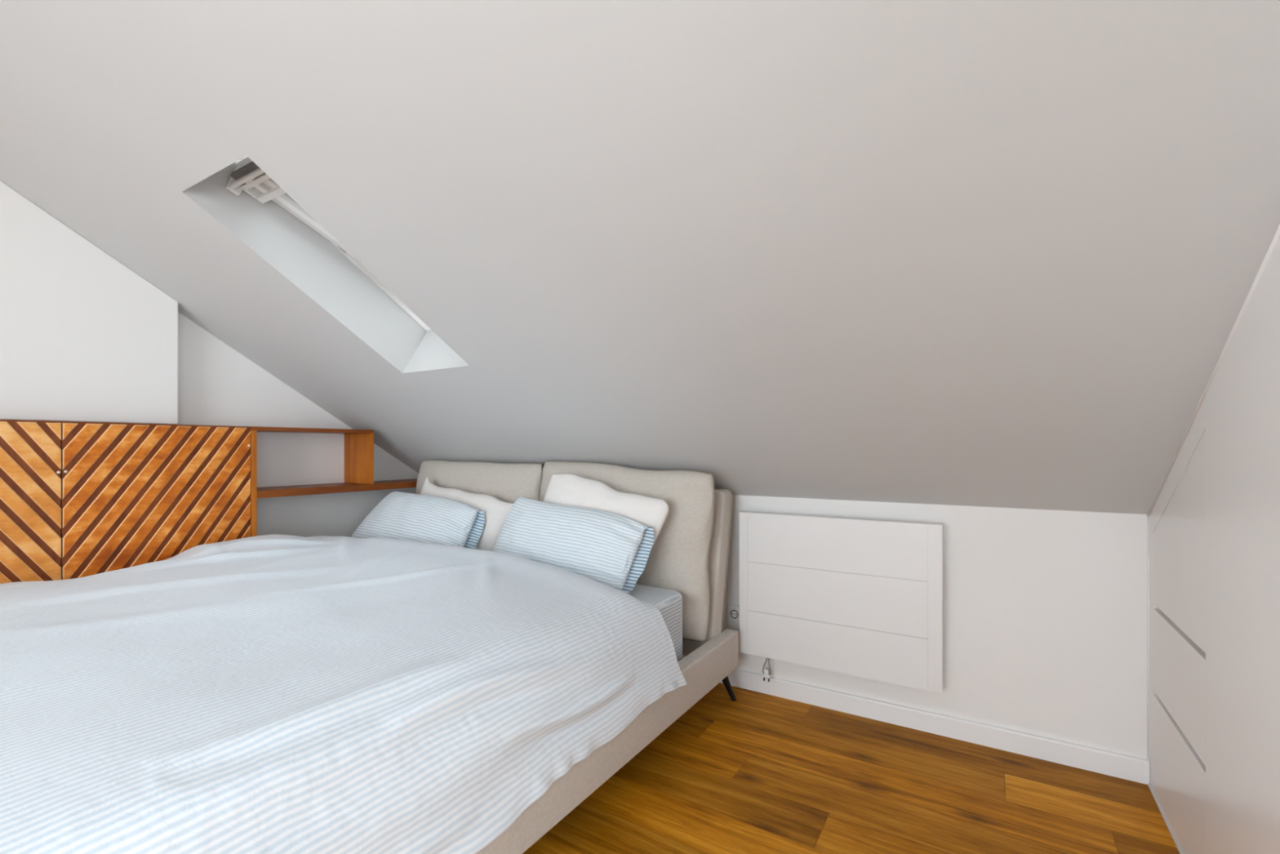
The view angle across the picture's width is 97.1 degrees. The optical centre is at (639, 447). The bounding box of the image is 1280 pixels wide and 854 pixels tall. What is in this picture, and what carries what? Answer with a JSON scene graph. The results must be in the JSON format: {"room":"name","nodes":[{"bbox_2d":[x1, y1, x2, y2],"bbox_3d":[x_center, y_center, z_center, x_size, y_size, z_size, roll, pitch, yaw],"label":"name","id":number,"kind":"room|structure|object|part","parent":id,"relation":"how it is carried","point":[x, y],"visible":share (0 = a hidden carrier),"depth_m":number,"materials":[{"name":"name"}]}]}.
{"room":"bedroom","nodes":[
{"label":"bedroom","id":0,"kind":"room"},
{"bbox_2d":[0,181,418,567],"bbox_3d":[-2.845,-0.426,1.529,0.212,3.133,5.499,0,0,32],"label":"wall","id":1,"kind":"structure","parent":0,"point":[84,337],"depth_m":2.42,"materials":[{"name":"paint"}]},
{"bbox_2d":[0,0,1279,514],"bbox_3d":[-1.016,-0.884,0.383,4.370,2.218,5.419,0,0,32],"label":"ceiling","id":2,"kind":"structure","parent":0,"point":[983,253],"depth_m":1.40,"materials":[{"name":"paint"}]},
{"bbox_2d":[225,155,431,331],"bbox_3d":[-1.016,-0.858,2.208,0.557,0.693,0.964,0,0,32],"label":"window","id":3,"kind":"structure","parent":2,"relation":"attached to","point":[247,176],"depth_m":2.01,"materials":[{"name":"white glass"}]},
{"bbox_3d":[-1.016,-0.818,2.208,0.425,0.362,0.838,0,0,32],"label":"sash","id":4,"kind":"part","parent":3,"relation":"part of","materials":[{"name":"white plastic"}]},
{"bbox_3d":[-1.002,-0.813,2.230,0.365,0.290,0.704,0,0,32],"label":"pane","id":5,"kind":"part","parent":3,"relation":"part of","materials":[{"name":"clear glass"}]},
{"bbox_2d":[522,682,1179,853],"bbox_3d":[-1.060,1.121,0.358,4.380,0.002,5.549,0,0,32],"label":"floor","id":6,"kind":"structure","parent":0,"point":[757,772],"depth_m":1.82,"materials":[{"name":"brown wood"}]},
{"bbox_2d":[0,419,417,583],"bbox_3d":[-1.988,0.501,2.670,0.263,1.198,2.440,0,0,32],"label":"cabinet","id":7,"kind":"object","parent":6,"relation":"on","point":[130,494],"visible":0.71,"depth_m":2.29,"materials":[{"name":"red wood"}]},
{"bbox_3d":[-2.353,0.499,1.861,0.022,1.182,0.637,0,0,32],"label":"door","id":8,"kind":"part","parent":7,"relation":"part of","materials":[{"name":"brown wood"}]},
{"bbox_3d":[-2.016,0.499,2.406,0.022,1.182,0.637,0,0,32],"label":"door","id":9,"kind":"part","parent":7,"relation":"part of","materials":[{"name":"brown wood"}]},
{"bbox_3d":[-2.126,-0.089,2.452,0.258,0.019,1.925,0,0,32],"label":"panel","id":10,"kind":"part","parent":7,"relation":"part of","materials":[{"name":"red wood"}]},
{"bbox_3d":[-1.941,0.510,2.750,0.258,1.180,0.023,0,0,32],"label":"panel","id":11,"kind":"part","parent":7,"relation":"part of","materials":[{"name":"orange wood"}]},
{"bbox_2d":[257,478,417,497],"bbox_3d":[-1.641,0.226,3.234,0.258,0.036,1.115,0,0,32],"label":"shelf","id":12,"kind":"object","parent":7,"relation":"attached to","point":[349,485],"depth_m":3.05,"materials":[{"name":"red wood"}]},
{"bbox_2d":[416,459,737,853],"bbox_3d":[-1.003,0.598,2.084,2.012,1.054,2.363,0,0,32],"label":"bed","id":13,"kind":"object","parent":6,"relation":"on","point":[688,556],"visible":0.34,"depth_m":2.40,"materials":[{"name":"beige fabric"}]},
{"bbox_2d":[0,533,687,853],"bbox_3d":[-1.162,0.628,1.782,2.042,0.466,1.826,0,0,32],"label":"duvet","id":14,"kind":"object","parent":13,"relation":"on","point":[273,693],"visible":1,"depth_m":1.27,"materials":[{"name":"fabric"}]},
{"bbox_2d":[416,460,541,502],"bbox_3d":[-0.941,0.448,3.147,0.976,0.739,0.171,0,0,32],"label":"cushion","id":15,"kind":"object","parent":13,"relation":"on","point":[505,482],"depth_m":3.05,"materials":[{"name":"beige fabric"}]},
{"bbox_3d":[-0.194,0.889,1.540,0.063,0.161,2.292,0,0,32],"label":"rail","id":16,"kind":"part","parent":13,"relation":"part of","materials":[{"name":"beige fabric"}]},
{"bbox_2d":[539,462,713,640],"bbox_3d":[-0.111,0.446,2.632,0.959,0.744,0.171,0,0,32],"label":"cushion","id":17,"kind":"object","parent":13,"relation":"on","point":[680,559],"depth_m":2.42,"materials":[{"name":"beige fabric"}]},
{"bbox_2d":[627,584,682,661],"bbox_3d":[-1.082,0.743,1.962,1.812,0.311,1.943,0,0,32],"label":"mattress","id":18,"kind":"object","parent":13,"relation":"on","point":[668,602],"visible":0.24,"depth_m":2.22,"materials":[{"name":"fabric"}]},
{"bbox_2d":[351,491,484,548],"bbox_3d":[-1.167,0.410,2.918,0.816,0.332,0.193,0,0,30],"label":"striped pillow","id":19,"kind":"object","parent":18,"relation":"on","point":[431,519],"visible":0.82,"depth_m":2.84,"materials":[{"name":"fabric"}]},
{"bbox_2d":[420,476,514,551],"bbox_3d":[-0.970,0.376,2.964,0.806,0.419,0.133,0,0,32],"label":"pillow","id":20,"kind":"object","parent":18,"relation":"on","point":[495,511],"visible":0.36,"depth_m":2.83,"materials":[{"name":"white fabric"}]},
{"bbox_2d":[492,496,653,593],"bbox_3d":[-0.337,0.405,2.442,0.824,0.346,0.168,0,0,32],"label":"striped pillow","id":21,"kind":"object","parent":18,"relation":"on","point":[612,549],"visible":0.73,"depth_m":2.34,"materials":[{"name":"fabric"}]},
{"bbox_2d":[543,473,668,551],"bbox_3d":[-0.225,0.354,2.504,0.757,0.463,0.133,0,0,32],"label":"pillow","id":22,"kind":"object","parent":18,"relation":"on","point":[566,489],"visible":0.34,"depth_m":2.46,"materials":[{"name":"white fabric"}]},
{"bbox_3d":[-0.437,0.548,2.982,1.884,0.713,0.239,0,0,32],"label":"headboard","id":23,"kind":"part","parent":13,"relation":"part of","materials":[{"name":"beige fabric"}]},
{"bbox_3d":[0.382,1.041,2.483,0.100,0.166,0.036,0,0,-20],"label":"leg","id":24,"kind":"part","parent":13,"relation":"part of","materials":[{"name":"black metal"}]},
{"bbox_2d":[1149,235,1279,853],"bbox_3d":[1.480,0.117,0.958,0.606,2.007,1.808,0,0,32],"label":"wardrobe","id":25,"kind":"object","parent":6,"relation":"on","point":[1215,518],"visible":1,"depth_m":1.28,"materials":[{"name":"white wood"}]},
{"bbox_3d":[1.538,0.960,1.609,0.019,0.316,0.528,0,0,32],"label":"drawer","id":26,"kind":"part","parent":25,"relation":"part of","materials":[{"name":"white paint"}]},
{"bbox_3d":[1.538,0.655,1.609,0.019,0.262,0.528,0,0,32],"label":"drawer","id":27,"kind":"part","parent":25,"relation":"part of","materials":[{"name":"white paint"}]},
{"bbox_3d":[1.538,0.232,1.609,0.019,0.552,0.528,0,0,32],"label":"door","id":28,"kind":"part","parent":25,"relation":"part of","materials":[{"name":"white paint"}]},
{"bbox_2d":[1146,224,1279,853],"bbox_3d":[1.221,0.116,1.119,0.009,2.014,1.813,0,0,32],"label":"trim","id":29,"kind":"structure","parent":25,"relation":"attached to","point":[1277,235],"depth_m":1.58,"materials":[{"name":"paint"}]},
{"bbox_3d":[1.237,0.303,1.124,0.019,1.629,0.614,0,0,32],"label":"door","id":30,"kind":"part","parent":25,"relation":"part of","materials":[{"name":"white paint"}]},
{"bbox_2d":[682,494,1146,759],"bbox_3d":[0.405,0.682,2.749,4.450,0.915,0.100,0,0,32],"label":"wall","id":31,"kind":"structure","parent":0,"point":[1045,611],"depth_m":2.06,"materials":[{"name":"paint"}]},
{"bbox_2d":[726,603,739,638],"bbox_3d":[0.446,0.819,2.657,0.082,0.153,0.014,0,0,32],"label":"wall socket","id":32,"kind":"object","parent":31,"relation":"attached to","point":[732,611],"visible":0.62,"depth_m":2.65,"materials":[{"name":"white plastic"}]},
{"bbox_2d":[739,511,943,693],"bbox_3d":[0.818,0.668,2.381,0.813,0.752,0.090,0,0,32],"label":"radiator","id":33,"kind":"object","parent":31,"relation":"attached to","point":[864,597],"visible":1,"depth_m":2.31,"materials":[{"name":"metal"}]},
{"bbox_3d":[0.566,0.971,2.524,0.040,0.095,0.009,0,0,32],"label":"power cord","id":34,"kind":"part","parent":33,"relation":"part of","materials":[{"name":"white plastic"}]},
{"bbox_2d":[682,657,1149,784],"bbox_3d":[0.144,1.081,2.842,3.648,0.078,0.016,0,0,32],"label":"baseboard","id":35,"kind":"structure","parent":31,"relation":"attached to","point":[1130,767],"depth_m":2.17,"materials":[{"name":"paint"}]}
]}

